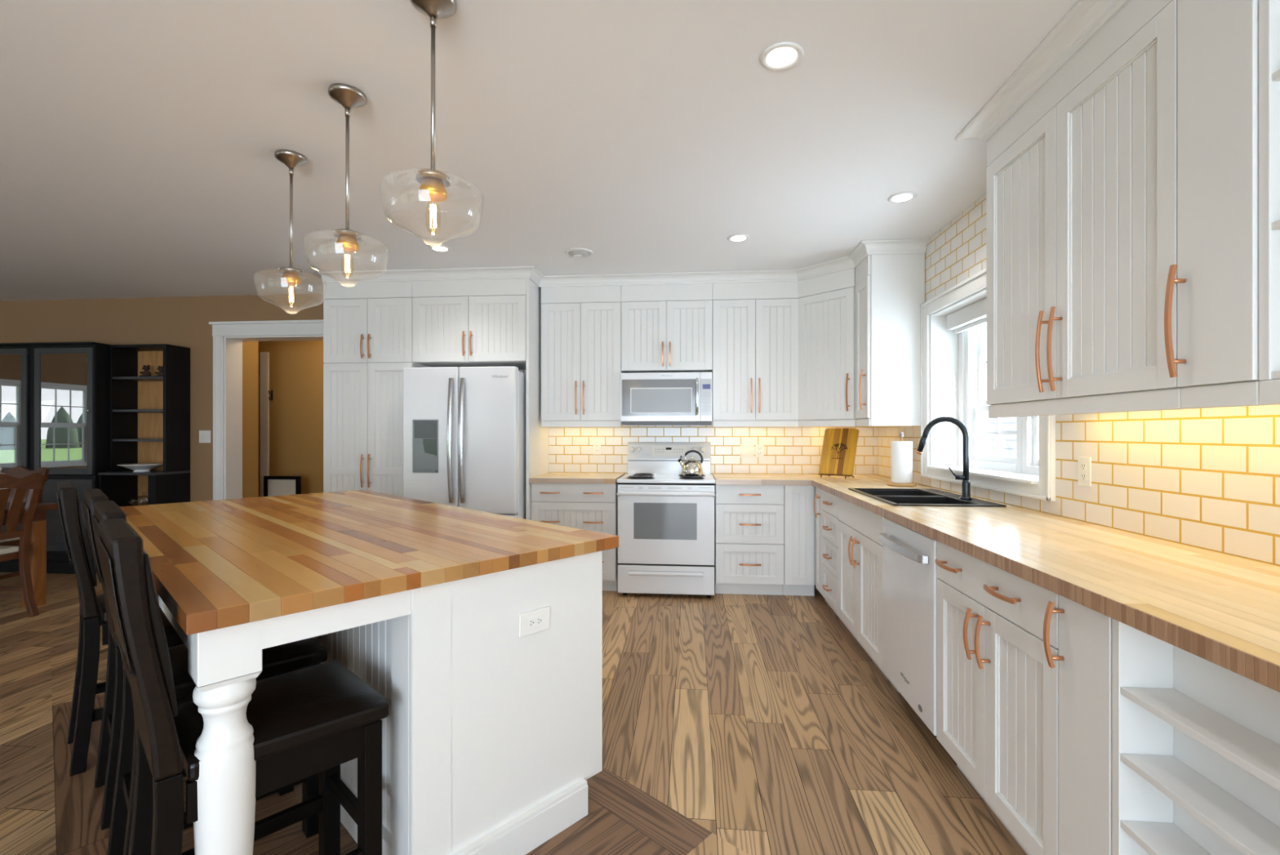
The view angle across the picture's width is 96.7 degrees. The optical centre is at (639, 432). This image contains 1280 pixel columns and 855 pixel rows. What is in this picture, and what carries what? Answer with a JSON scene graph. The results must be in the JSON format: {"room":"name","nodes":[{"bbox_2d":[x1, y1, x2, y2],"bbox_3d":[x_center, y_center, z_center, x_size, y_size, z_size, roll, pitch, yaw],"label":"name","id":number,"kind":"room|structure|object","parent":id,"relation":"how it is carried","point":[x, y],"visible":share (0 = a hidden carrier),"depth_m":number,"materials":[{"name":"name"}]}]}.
{"room":"kitchen","nodes":[
{"label":"kitchen","id":0,"kind":"room"},
{"bbox_2d":[242,341,258,497],"bbox_3d":[-4.664,-0.013,5.808,1.460,2.580,0.225,0,0,5],"label":"wall","id":1,"kind":"structure","parent":0,"point":[250,348],"depth_m":5.75,"materials":[{"name":"brown paint"}]},
{"bbox_2d":[258,340,324,497],"bbox_3d":[-3.607,-0.013,6.176,3.700,2.580,0.850,0,0,5],"label":"wall","id":2,"kind":"structure","parent":0,"point":[295,366],"depth_m":6.53,"materials":[{"name":"brown paint"}]},
{"bbox_2d":[259,351,269,497],"bbox_3d":[-4.325,0.177,6.555,0.100,2.200,0.024,0,0,5],"label":"trim","id":3,"kind":"structure","parent":2,"relation":"attached to","point":[264,356],"depth_m":6.54,"materials":[{"name":"wood"}]},
{"bbox_2d":[268,390,272,400],"bbox_3d":[-4.230,-0.423,6.505,0.024,0.120,0.055,0,0,5],"label":"coat hook","id":4,"kind":"object","parent":2,"relation":"attached to","point":[271,393],"visible":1,"depth_m":6.53,"materials":[{"name":"black metal"}]},
{"bbox_2d":[0,293,877,501],"bbox_3d":[-3.225,-0.013,5.464,10.590,2.580,0.200,0,0,5],"label":"wall","id":5,"kind":"structure","parent":0,"point":[180,321],"depth_m":5.43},
{"bbox_2d":[199,430,210,442],"bbox_3d":[-4.165,0.042,5.443,0.118,0.118,0.010,0,0,5],"label":"light switch","id":6,"kind":"object","parent":5,"relation":"attached to","point":[204,435],"visible":1,"depth_m":5.44,"materials":[{"name":"white plastic"}]},
{"bbox_2d":[208,320,323,500],"bbox_3d":[-3.350,0.115,5.352,1.490,2.325,0.044,0,0,5],"label":"trim","id":7,"kind":"structure","parent":5,"relation":"attached to","point":[220,330],"depth_m":5.40,"materials":[{"name":"white wood"}]},
{"bbox_2d":[224,334,323,499],"bbox_3d":[-3.339,0.182,5.472,1.240,2.190,0.204,0,0,5],"label":"trim","id":8,"kind":"structure","parent":5,"relation":"attached to","point":[233,344],"depth_m":5.51,"materials":[{"name":"white wood"}]},
{"bbox_2d":[412,278,525,369],"bbox_3d":[-1.350,-0.903,4.854,0.941,0.670,0.673,0,0,5],"label":"upper cabinet","id":9,"kind":"object","parent":5,"relation":"attached to","point":[476,322],"visible":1,"depth_m":4.57,"materials":[{"name":"white paint"}]},
{"bbox_2d":[541,284,623,426],"bbox_3d":[-0.484,-0.643,4.915,0.679,1.200,0.393,0,0,5],"label":"upper cabinet","id":10,"kind":"object","parent":5,"relation":"attached to","point":[581,371],"visible":0.99,"depth_m":4.77,"materials":[{"name":"white paint"}]},
{"bbox_2d":[592,441,600,454],"bbox_3d":[-0.386,0.142,5.101,0.072,0.115,0.008,0,0,5],"label":"power outlet","id":11,"kind":"object","parent":5,"relation":"attached to","point":[596,445],"visible":1,"depth_m":5.10,"materials":[{"name":"white plastic"}]},
{"bbox_2d":[621,283,712,373],"bbox_3d":[0.233,-0.878,4.851,0.756,0.730,0.393,0,0,5],"label":"upper cabinet","id":12,"kind":"object","parent":5,"relation":"attached to","point":[665,327],"visible":1,"depth_m":4.70,"materials":[{"name":"white paint"}]},
{"bbox_2d":[620,372,712,425],"bbox_3d":[0.229,-0.276,4.815,0.749,0.425,0.458,0,0,5],"label":"microwave","id":13,"kind":"object","parent":12,"relation":"attached to","point":[646,398],"visible":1,"depth_m":4.64,"materials":[{"name":"white metal"}]},
{"bbox_2d":[740,444,754,457],"bbox_3d":[0.939,0.164,4.980,0.116,0.118,0.010,0,0,5],"label":"light switch","id":14,"kind":"object","parent":5,"relation":"attached to","point":[747,451],"visible":1,"depth_m":4.98,"materials":[{"name":"white plastic"}]},
{"bbox_2d":[711,280,798,426],"bbox_3d":[0.954,-0.643,4.785,0.689,1.200,0.393,0,0,5],"label":"upper cabinet","id":15,"kind":"object","parent":5,"relation":"attached to","point":[755,371],"visible":1,"depth_m":4.63,"materials":[{"name":"white paint"}]},
{"bbox_2d":[755,444,764,457],"bbox_3d":[1.045,0.162,4.971,0.072,0.115,0.008,0,0,5],"label":"power outlet","id":16,"kind":"object","parent":5,"relation":"attached to","point":[759,448],"visible":1,"depth_m":4.97,"materials":[{"name":"white plastic"}]},
{"bbox_2d":[798,267,856,426],"bbox_3d":[1.624,-0.643,4.569,0.693,1.200,0.704,0,0,5],"label":"upper cabinet","id":17,"kind":"object","parent":5,"relation":"attached to","point":[826,302],"visible":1,"depth_m":4.41,"materials":[{"name":"white paint"}]},
{"bbox_2d":[0,572,1027,854],"bbox_3d":[-3.360,1.279,2.932,10.912,0.004,15.617,0,0,5],"label":"floor","id":18,"kind":"structure","parent":0,"point":[733,723],"depth_m":2.29,"materials":[{"name":"brown wood"}]},
{"bbox_2d":[0,471,44,616],"bbox_3d":[-4.460,0.776,3.763,0.544,1.011,0.496,0,0,5],"label":"dining chair","id":19,"kind":"object","parent":18,"relation":"on","point":[33,482],"visible":1,"depth_m":3.94,"materials":[{"name":"brown wood"}]},
{"bbox_2d":[0,545,18,554],"bbox_3d":[-4.530,0.812,3.770,0.385,0.040,0.446,0,0,5],"label":"seat cushion","id":20,"kind":"object","parent":19,"relation":"on","point":[4,549],"depth_m":3.91,"materials":[{"name":"beige fabric"}]},
{"bbox_2d":[0,465,49,579],"bbox_3d":[-5.028,0.776,4.340,0.496,1.011,0.544,0,0,5],"label":"dining chair","id":21,"kind":"object","parent":18,"relation":"on","point":[20,471],"visible":0.25,"depth_m":4.55,"materials":[{"name":"brown wood"}]},
{"bbox_2d":[0,537,19,542],"bbox_3d":[-5.035,0.812,4.270,0.446,0.040,0.385,0,0,5],"label":"seat cushion","id":22,"kind":"object","parent":21,"relation":"on","point":[13,540],"depth_m":4.35,"materials":[{"name":"beige fabric"}]},
{"bbox_2d":[1,502,58,607],"bbox_3d":[-5.323,0.903,3.857,1.900,0.747,1.000,0,0,5],"label":"dining table","id":23,"kind":"object","parent":18,"relation":"on","point":[37,548],"visible":0.56,"depth_m":4.17,"materials":[{"name":"brown wood"}]},
{"bbox_2d":[0,341,110,573],"bbox_3d":[-5.533,0.232,5.357,1.272,2.090,0.423,0,0,5],"label":"hutch","id":24,"kind":"object","parent":18,"relation":"on","point":[55,407],"visible":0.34,"depth_m":5.22,"materials":[{"name":"black paint"}]},
{"bbox_2d":[0,374,87,379],"bbox_3d":[-5.523,-0.520,5.403,1.217,0.006,0.304,0,0,5],"label":"glass shelf","id":25,"kind":"object","parent":24,"relation":"attached to","point":[2,376],"depth_m":5.39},
{"bbox_2d":[0,408,87,409],"bbox_3d":[-5.523,-0.220,5.403,1.217,0.006,0.304,0,0,5],"label":"glass shelf","id":26,"kind":"object","parent":24,"relation":"attached to","point":[0,408],"depth_m":5.40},
{"bbox_2d":[0,437,87,439],"bbox_3d":[-5.523,0.060,5.403,1.217,0.006,0.304,0,0,5],"label":"glass shelf","id":27,"kind":"object","parent":24,"relation":"attached to","point":[0,437],"depth_m":5.43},
{"bbox_2d":[73,464,87,467],"bbox_3d":[-5.143,0.346,5.286,0.170,0.090,0.170,0,0,5],"label":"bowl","id":28,"kind":"object","parent":24,"relation":"in","point":[75,465],"visible":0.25,"depth_m":5.21,"materials":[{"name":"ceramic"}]},
{"bbox_2d":[56,481,160,775],"bbox_3d":[-2.083,0.741,2.400,0.396,1.072,0.528,0,0,44],"label":"counter stool","id":29,"kind":"object","parent":18,"relation":"on","point":[92,608],"visible":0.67,"depth_m":2.14,"materials":[{"name":"wood"}]},
{"bbox_2d":[82,488,183,829],"bbox_3d":[-1.696,0.741,2.114,0.396,1.072,0.528,0,0,44],"label":"counter stool","id":30,"kind":"object","parent":18,"relation":"on","point":[110,730],"visible":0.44,"depth_m":1.87,"materials":[{"name":"wood"}]},
{"bbox_2d":[97,343,190,506],"bbox_3d":[-4.611,0.234,5.303,0.562,2.085,0.365,0,0,5],"label":"bookcase","id":31,"kind":"object","parent":18,"relation":"on","point":[150,415],"visible":0.7,"depth_m":5.36,"materials":[{"name":"black paint"}]},
{"bbox_2d":[116,462,163,471],"bbox_3d":[-4.613,0.329,5.268,0.344,0.071,0.344,0,0,5],"label":"serving bowl","id":32,"kind":"object","parent":31,"relation":"on","point":[138,467],"visible":0.96,"depth_m":5.21,"materials":[{"name":"ceramic"}]},
{"bbox_2d":[138,364,151,376],"bbox_3d":[-4.651,-0.575,5.350,0.088,0.122,0.088,0,0,5],"label":"bear figurine","id":33,"kind":"object","parent":31,"relation":"on","point":[146,372],"visible":0.84,"depth_m":5.34,"materials":[{"name":"brown ceramic"}]},
{"bbox_2d":[154,365,163,376],"bbox_3d":[-4.501,-0.570,5.338,0.081,0.112,0.081,0,0,5],"label":"bear figurine","id":34,"kind":"object","parent":31,"relation":"on","point":[160,373],"visible":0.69,"depth_m":5.33,"materials":[{"name":"brown ceramic"}]},
{"bbox_2d":[92,500,328,854],"bbox_3d":[-1.317,0.741,1.758,0.396,1.072,0.528,0,0,44],"label":"counter stool","id":35,"kind":"object","parent":18,"relation":"on","point":[277,660],"visible":0.31,"depth_m":1.71,"materials":[{"name":"wood"}]},
{"bbox_2d":[97,517,390,854],"bbox_3d":[-0.966,0.741,1.405,0.396,1.072,0.528,0,0,44],"label":"counter stool","id":36,"kind":"object","parent":18,"relation":"on","point":[306,722],"visible":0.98,"depth_m":1.33,"materials":[{"name":"wood"}]},
{"bbox_2d":[263,475,301,496],"bbox_3d":[-3.910,0.877,6.038,0.410,0.800,0.360,0,0,5],"label":"chair","id":37,"kind":"object","parent":18,"relation":"on","point":[273,485],"visible":0.33,"depth_m":6.19,"materials":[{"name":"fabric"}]},
{"bbox_2d":[323,280,431,497],"bbox_3d":[-2.199,0.019,4.930,0.759,2.515,0.673,0,0,5],"label":"pantry cabinet","id":38,"kind":"object","parent":18,"relation":"on","point":[367,326],"visible":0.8,"depth_m":4.64,"materials":[{"name":"white paint"}]},
{"bbox_2d":[155,550,602,854],"bbox_3d":[-1.312,0.841,2.361,2.284,0.873,1.169,0,0,44],"label":"kitchen island","id":39,"kind":"object","parent":18,"relation":"on","point":[492,682],"visible":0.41,"depth_m":1.62,"materials":[{"name":"white paint"}]},
{"bbox_2d":[120,489,618,635],"bbox_3d":[-1.326,0.383,2.364,2.320,0.040,1.197,0,0,44],"label":"island countertop","id":40,"kind":"structure","parent":39,"relation":"on","point":[215,564],"depth_m":1.79,"materials":[{"name":"brown wood"}]},
{"bbox_2d":[519,605,550,636],"bbox_3d":[-0.326,0.587,1.767,0.006,0.070,0.114,0,0,44],"label":"power outlet","id":41,"kind":"object","parent":39,"relation":"attached to","point":[534,620],"depth_m":1.76,"materials":[{"name":"white plastic"}]},
{"bbox_2d":[528,613,542,629],"bbox_3d":[-0.324,0.587,1.764,0.002,0.034,0.056,0,0,44],"label":"receptacle","id":42,"kind":"object","parent":39,"relation":"attached to","point":[535,619],"depth_m":1.76,"materials":[{"name":"white plastic"}]},
{"bbox_2d":[403,366,525,519],"bbox_3d":[-1.360,0.385,4.717,0.898,1.785,0.851,0,0,5],"label":"refrigerator","id":43,"kind":"object","parent":18,"relation":"on","point":[464,427],"visible":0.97,"depth_m":4.36,"materials":[{"name":"silver metal"}]},
{"bbox_2d":[525,278,548,519],"bbox_3d":[-0.866,0.019,4.832,0.024,2.515,0.629,0,0,5],"label":"panel","id":44,"kind":"object","parent":18,"relation":"on","point":[536,436],"visible":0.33,"depth_m":4.62,"materials":[{"name":"white paint"}]},
{"bbox_2d":[531,482,617,591],"bbox_3d":[-0.509,0.841,4.802,0.684,0.872,0.623,0,0,5],"label":"base cabinet","id":45,"kind":"object","parent":18,"relation":"on","point":[593,507],"visible":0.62,"depth_m":4.54,"materials":[{"name":"white paint"}]},
{"bbox_2d":[528,472,625,484],"bbox_3d":[-0.508,0.383,4.798,0.694,0.040,0.634,0,0,5],"label":"countertop","id":46,"kind":"structure","parent":45,"relation":"on","point":[548,477],"depth_m":4.51,"materials":[{"name":"brown wood"}]},
{"bbox_2d":[616,441,715,596],"bbox_3d":[0.225,0.681,4.667,0.761,1.191,0.739,0,0,5],"label":"electric range","id":47,"kind":"object","parent":18,"relation":"on","point":[666,516],"visible":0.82,"depth_m":4.38,"materials":[{"name":"white metal"}]},
{"bbox_2d":[626,475,654,479],"bbox_3d":[0.004,0.358,4.558,0.228,0.014,0.228,0,0,5],"label":"burner","id":48,"kind":"object","parent":47,"relation":"on","point":[632,477],"depth_m":4.51,"materials":[{"name":"black metal"}]},
{"bbox_2d":[632,472,653,475],"bbox_3d":[0.028,0.358,4.827,0.182,0.014,0.182,0,0,5],"label":"burner","id":49,"kind":"object","parent":47,"relation":"on","point":[638,473],"depth_m":4.79,"materials":[{"name":"black metal"}]},
{"bbox_2d":[617,473,715,483],"bbox_3d":[0.225,0.378,4.669,0.759,0.026,0.600,0,0,5],"label":"cooktop","id":50,"kind":"object","parent":47,"relation":"in","point":[628,477],"depth_m":4.45,"materials":[{"name":"white metal"}]},
{"bbox_2d":[677,449,702,475],"bbox_3d":[0.421,0.247,4.644,0.172,0.205,0.180,0,0,-45],"label":"kettle","id":51,"kind":"object","parent":47,"relation":"on","point":[691,467],"visible":1,"depth_m":4.59,"materials":[{"name":"silver metal"}]},
{"bbox_2d":[679,475,704,479],"bbox_3d":[0.412,0.358,4.521,0.202,0.014,0.202,0,0,5],"label":"burner","id":52,"kind":"object","parent":47,"relation":"on","point":[682,477],"depth_m":4.45,"materials":[{"name":"black metal"}]},
{"bbox_2d":[714,483,783,595],"bbox_3d":[0.875,0.841,4.677,0.522,0.872,0.623,0,0,5],"label":"base cabinet","id":53,"kind":"object","parent":18,"relation":"on","point":[748,519],"visible":0.98,"depth_m":4.42,"materials":[{"name":"white paint"}]},
{"bbox_2d":[712,473,812,485],"bbox_3d":[0.973,0.383,4.663,0.727,0.040,0.634,0,0,5],"label":"countertop","id":54,"kind":"structure","parent":53,"relation":"on","point":[720,478],"depth_m":4.38,"materials":[{"name":"brown wood"}]},
{"bbox_2d":[782,484,815,595],"bbox_3d":[1.260,0.841,4.664,0.241,0.872,0.578,0,0,5],"label":"base cabinet","id":55,"kind":"object","parent":18,"relation":"on","point":[799,516],"visible":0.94,"depth_m":4.38,"materials":[{"name":"white paint"}]},
{"bbox_2d":[813,487,833,609],"bbox_3d":[1.625,0.841,4.189,0.696,0.872,0.241,0,0,5],"label":"base cabinet","id":56,"kind":"object","parent":18,"relation":"on","point":[818,509],"visible":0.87,"depth_m":4.24,"materials":[{"name":"white paint"}]},
{"bbox_2d":[822,489,850,631],"bbox_3d":[1.594,0.841,3.842,0.696,0.872,0.446,0,0,5],"label":"base cabinet","id":57,"kind":"object","parent":18,"relation":"on","point":[829,501],"visible":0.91,"depth_m":3.85,"materials":[{"name":"white paint"}]},
{"bbox_2d":[838,497,899,692],"bbox_3d":[1.535,0.841,3.193,0.696,0.872,0.850,0,0,5],"label":"base cabinet","id":58,"kind":"object","parent":18,"relation":"on","point":[860,545],"visible":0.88,"depth_m":3.16,"materials":[{"name":"white paint"}]},
{"bbox_2d":[879,516,956,763],"bbox_3d":[1.463,0.842,2.464,0.707,0.871,0.600,0,0,5],"label":"dishwasher","id":59,"kind":"object","parent":18,"relation":"on","point":[909,577],"visible":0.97,"depth_m":2.43,"materials":[{"name":"white metal"}]},
{"bbox_2d":[934,540,1058,854],"bbox_3d":[1.408,0.841,1.796,0.696,0.872,0.726,0,0,5],"label":"base cabinet","id":60,"kind":"object","parent":18,"relation":"on","point":[997,688],"visible":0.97,"depth_m":1.73,"materials":[{"name":"white paint"}]},
{"bbox_2d":[1043,594,1111,854],"bbox_3d":[1.367,0.841,1.341,0.696,0.872,0.182,0,0,5],"label":"base cabinet","id":61,"kind":"object","parent":18,"relation":"on","point":[1084,657],"visible":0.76,"depth_m":1.37,"materials":[{"name":"white paint"}]},
{"bbox_2d":[1111,617,1279,854],"bbox_3d":[1.349,0.841,0.896,0.651,0.872,0.700,0,0,5],"label":"open shelf unit","id":62,"kind":"object","parent":18,"relation":"on","point":[1196,740],"visible":0.84,"depth_m":1.17,"materials":[{"name":"white paint"}]},
{"bbox_2d":[798,474,1279,692],"bbox_3d":[1.502,0.383,2.740,0.681,0.040,4.369,0,0,5],"label":"countertop","id":63,"kind":"structure","parent":62,"relation":"on","point":[1221,609],"depth_m":1.50,"materials":[{"name":"brown wood"}]},
{"bbox_2d":[817,427,858,478],"bbox_3d":[1.583,0.165,4.554,0.275,0.394,0.183,0,0,43],"label":"cutting board","id":64,"kind":"object","parent":63,"relation":"on","point":[838,452],"visible":1,"depth_m":4.55,"materials":[{"name":"brown wood"}]},
{"bbox_2d":[886,431,916,486],"bbox_3d":[1.782,0.179,3.875,0.184,0.366,0.184,0,0,5],"label":"paper towel holder","id":65,"kind":"object","parent":63,"relation":"on","point":[901,451],"visible":1,"depth_m":3.82,"materials":[{"name":"white paper"}]},
{"bbox_2d":[848,488,1006,506],"bbox_3d":[1.552,0.456,3.190,0.530,0.203,0.821,0,0,5],"label":"sink","id":66,"kind":"object","parent":63,"relation":"in","point":[894,496],"visible":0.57,"depth_m":3.18,"materials":[{"name":"metal"}]},
{"bbox_2d":[915,416,972,499],"bbox_3d":[1.645,0.134,3.086,0.274,0.440,0.054,0,0,43],"label":"faucet","id":67,"kind":"object","parent":63,"relation":"on","point":[966,484],"visible":1,"depth_m":3.01,"materials":[{"name":"black metal"}]},
{"bbox_2d":[0,0,1079,301],"bbox_3d":[-3.315,-1.353,2.811,10.890,0.100,13.000,0,0,5],"label":"ceiling","id":68,"kind":"structure","parent":0,"point":[140,140],"depth_m":2.50,"materials":[{"name":"paint"}]},
{"bbox_2d":[253,149,326,314],"bbox_3d":[-1.647,-0.931,2.686,0.292,0.743,0.292,0,0,5],"label":"pendant light","id":69,"kind":"object","parent":68,"relation":"hanging from","point":[292,160],"visible":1,"depth_m":2.67,"materials":[{"name":"brown"}]},
{"bbox_2d":[281,271,301,284],"bbox_3d":[-1.647,-0.728,2.686,0.080,0.046,0.080,0,0,5],"label":"socket","id":70,"kind":"object","parent":69,"relation":"attached to","point":[288,277],"depth_m":2.66,"materials":[{"name":"gold metal"}]},
{"bbox_2d":[303,83,388,287],"bbox_3d":[-1.125,-0.931,2.188,0.292,0.743,0.292,0,0,5],"label":"pendant light","id":71,"kind":"object","parent":68,"relation":"hanging from","point":[349,97],"visible":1,"depth_m":2.17,"materials":[{"name":"brown"}]},
{"bbox_2d":[335,234,359,252],"bbox_3d":[-1.125,-0.728,2.188,0.080,0.046,0.080,0,0,5],"label":"socket","id":72,"kind":"object","parent":71,"relation":"attached to","point":[346,242],"depth_m":2.17,"materials":[{"name":"gold metal"}]},
{"bbox_2d":[379,0,483,246],"bbox_3d":[-0.620,-0.931,1.706,0.292,0.743,0.292,0,0,5],"label":"pendant light","id":73,"kind":"object","parent":68,"relation":"hanging from","point":[433,183],"visible":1,"depth_m":1.70,"materials":[{"name":"silver metal"}]},
{"bbox_2d":[418,177,447,201],"bbox_3d":[-0.620,-0.728,1.706,0.080,0.046,0.080,0,0,5],"label":"socket","id":74,"kind":"object","parent":73,"relation":"attached to","point":[431,188],"depth_m":1.68,"materials":[{"name":"gold metal"}]},
{"bbox_2d":[429,244,450,252],"bbox_3d":[-1.416,-1.299,4.028,0.148,0.008,0.148,0,0,5],"label":"recessed light","id":75,"kind":"object","parent":68,"relation":"in","point":[439,248],"visible":0.98,"depth_m":4.02,"materials":[{"name":"white plastic"}]},
{"bbox_2d":[565,248,592,257],"bbox_3d":[-0.440,-1.296,4.118,0.200,0.054,0.200,0,0,5],"label":"smoke detector","id":76,"kind":"object","parent":68,"relation":"attached to","point":[575,252],"visible":1,"depth_m":4.08,"materials":[{"name":"plastic"}]},
{"bbox_2d":[727,234,749,242],"bbox_3d":[0.659,-1.299,3.812,0.148,0.008,0.148,0,0,5],"label":"recessed light","id":77,"kind":"object","parent":68,"relation":"in","point":[735,237],"visible":1,"depth_m":3.80,"materials":[{"name":"white plastic"}]},
{"bbox_2d":[760,41,804,71],"bbox_3d":[0.491,-1.299,1.971,0.148,0.008,0.148,0,0,5],"label":"recessed light","id":78,"kind":"object","parent":68,"relation":"in","point":[786,55],"visible":1,"depth_m":1.96,"materials":[{"name":"white plastic"}]},
{"bbox_2d":[888,191,917,203],"bbox_3d":[1.454,-1.299,3.152,0.148,0.008,0.148,0,0,5],"label":"recessed light","id":79,"kind":"object","parent":68,"relation":"in","point":[903,197],"visible":1,"depth_m":3.14,"materials":[{"name":"white plastic"}]},
{"bbox_2d":[877,191,1279,565],"bbox_3d":[1.760,-0.013,0.468,0.240,2.580,9.250,0,0,5],"label":"wall","id":80,"kind":"structure","parent":0,"point":[1206,478],"depth_m":1.96,"materials":[{"name":"tile"}]},
{"bbox_2d":[318,238,928,287],"bbox_3d":[-0.318,-1.262,4.389,4.604,0.078,0.717,0,0,5],"label":"trim","id":81,"kind":"structure","parent":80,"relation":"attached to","point":[864,248],"depth_m":4.59,"materials":[{"name":"white paint"}]},
{"bbox_2d":[855,253,924,426],"bbox_3d":[1.752,-0.643,4.061,0.421,1.200,0.310,0,0,5],"label":"upper cabinet","id":82,"kind":"object","parent":80,"relation":"attached to","point":[890,288],"visible":0.95,"depth_m":3.91,"materials":[{"name":"white paint"}]},
{"bbox_2d":[946,297,986,333],"bbox_3d":[2.015,-0.707,3.178,0.100,0.125,1.120,0,0,5],"label":"roller blind","id":83,"kind":"object","parent":80,"relation":"attached to","point":[973,315],"visible":0.41,"depth_m":3.47,"materials":[{"name":"white fabric"}]},
{"bbox_2d":[924,288,1039,484],"bbox_3d":[1.983,-0.273,3.181,0.285,1.020,1.225,0,0,5],"label":"trim","id":84,"kind":"structure","parent":80,"relation":"attached to","point":[947,348],"depth_m":3.78,"materials":[{"name":"white wood"}]},
{"bbox_2d":[920,268,1055,501],"bbox_3d":[1.870,-0.285,3.192,0.032,1.175,1.405,0,0,5],"label":"trim","id":85,"kind":"structure","parent":80,"relation":"attached to","point":[1045,490],"depth_m":3.20,"materials":[{"name":"white wood"}]},
{"bbox_2d":[964,322,1022,472],"bbox_3d":[2.150,-0.272,3.388,0.120,0.997,0.644,0,0,5],"label":"window","id":86,"kind":"structure","parent":80,"relation":"in","point":[976,410],"depth_m":3.64,"materials":[{"name":"white plastic"}]},
{"bbox_2d":[1022,415,1039,475],"bbox_3d":[2.098,-0.272,2.818,0.120,0.997,0.497,0,0,5],"label":"window","id":87,"kind":"structure","parent":80,"relation":"in","point":[1030,424],"depth_m":3.02,"materials":[{"name":"white glass"}]},
{"bbox_2d":[1077,456,1091,486],"bbox_3d":[1.801,0.159,2.307,0.008,0.118,0.074,0,0,5],"label":"power outlet","id":88,"kind":"object","parent":80,"relation":"attached to","point":[1084,464],"visible":1,"depth_m":2.30,"materials":[{"name":"white plastic"}]},
{"bbox_2d":[1080,462,1086,470],"bbox_3d":[1.799,0.138,2.307,0.002,0.029,0.032,0,0,5],"label":"receptacle","id":89,"kind":"object","parent":88,"relation":"attached to","point":[1083,464],"depth_m":2.30,"materials":[{"name":"white plastic"}]},
{"bbox_2d":[1080,472,1086,480],"bbox_3d":[1.799,0.180,2.307,0.002,0.029,0.032,0,0,5],"label":"receptacle","id":90,"kind":"object","parent":88,"relation":"attached to","point":[1083,475],"depth_m":2.30,"materials":[{"name":"white plastic"}]},
{"bbox_2d":[986,0,1185,417],"bbox_3d":[1.578,-0.651,1.935,0.383,1.183,0.954,0,0,5],"label":"upper cabinet","id":91,"kind":"object","parent":80,"relation":"attached to","point":[1082,179],"visible":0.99,"depth_m":1.81,"materials":[{"name":"white paint"}]},
{"bbox_2d":[955,0,1129,142],"bbox_3d":[1.523,-1.270,1.562,0.426,0.064,1.887,0,0,5],"label":"trim","id":92,"kind":"structure","parent":91,"relation":"on","point":[1086,18],"depth_m":1.96,"materials":[{"name":"white paint"}]},
{"bbox_2d":[1164,0,1264,408],"bbox_3d":[1.526,-0.651,1.358,0.383,1.183,0.202,0,0,5],"label":"upper cabinet","id":93,"kind":"object","parent":80,"relation":"attached to","point":[1217,266],"visible":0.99,"depth_m":1.36,"materials":[{"name":"white paint"}]},
{"bbox_2d":[1258,0,1279,404],"bbox_3d":[1.514,-0.651,0.944,0.330,1.183,0.620,0,0,5],"label":"wall shelf","id":94,"kind":"object","parent":80,"relation":"attached to","point":[1268,10],"visible":1,"depth_m":1.25,"materials":[{"name":"white paint"}]},
{"label":"outside","id":95,"kind":"structure","parent":0,"visible":0},
{"bbox_2d":[987,411,1016,457],"bbox_3d":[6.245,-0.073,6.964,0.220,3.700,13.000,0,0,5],"label":"window","id":96,"kind":"structure","parent":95,"point":[1007,442],"depth_m":10.03,"materials":[{"name":"clear glass"}]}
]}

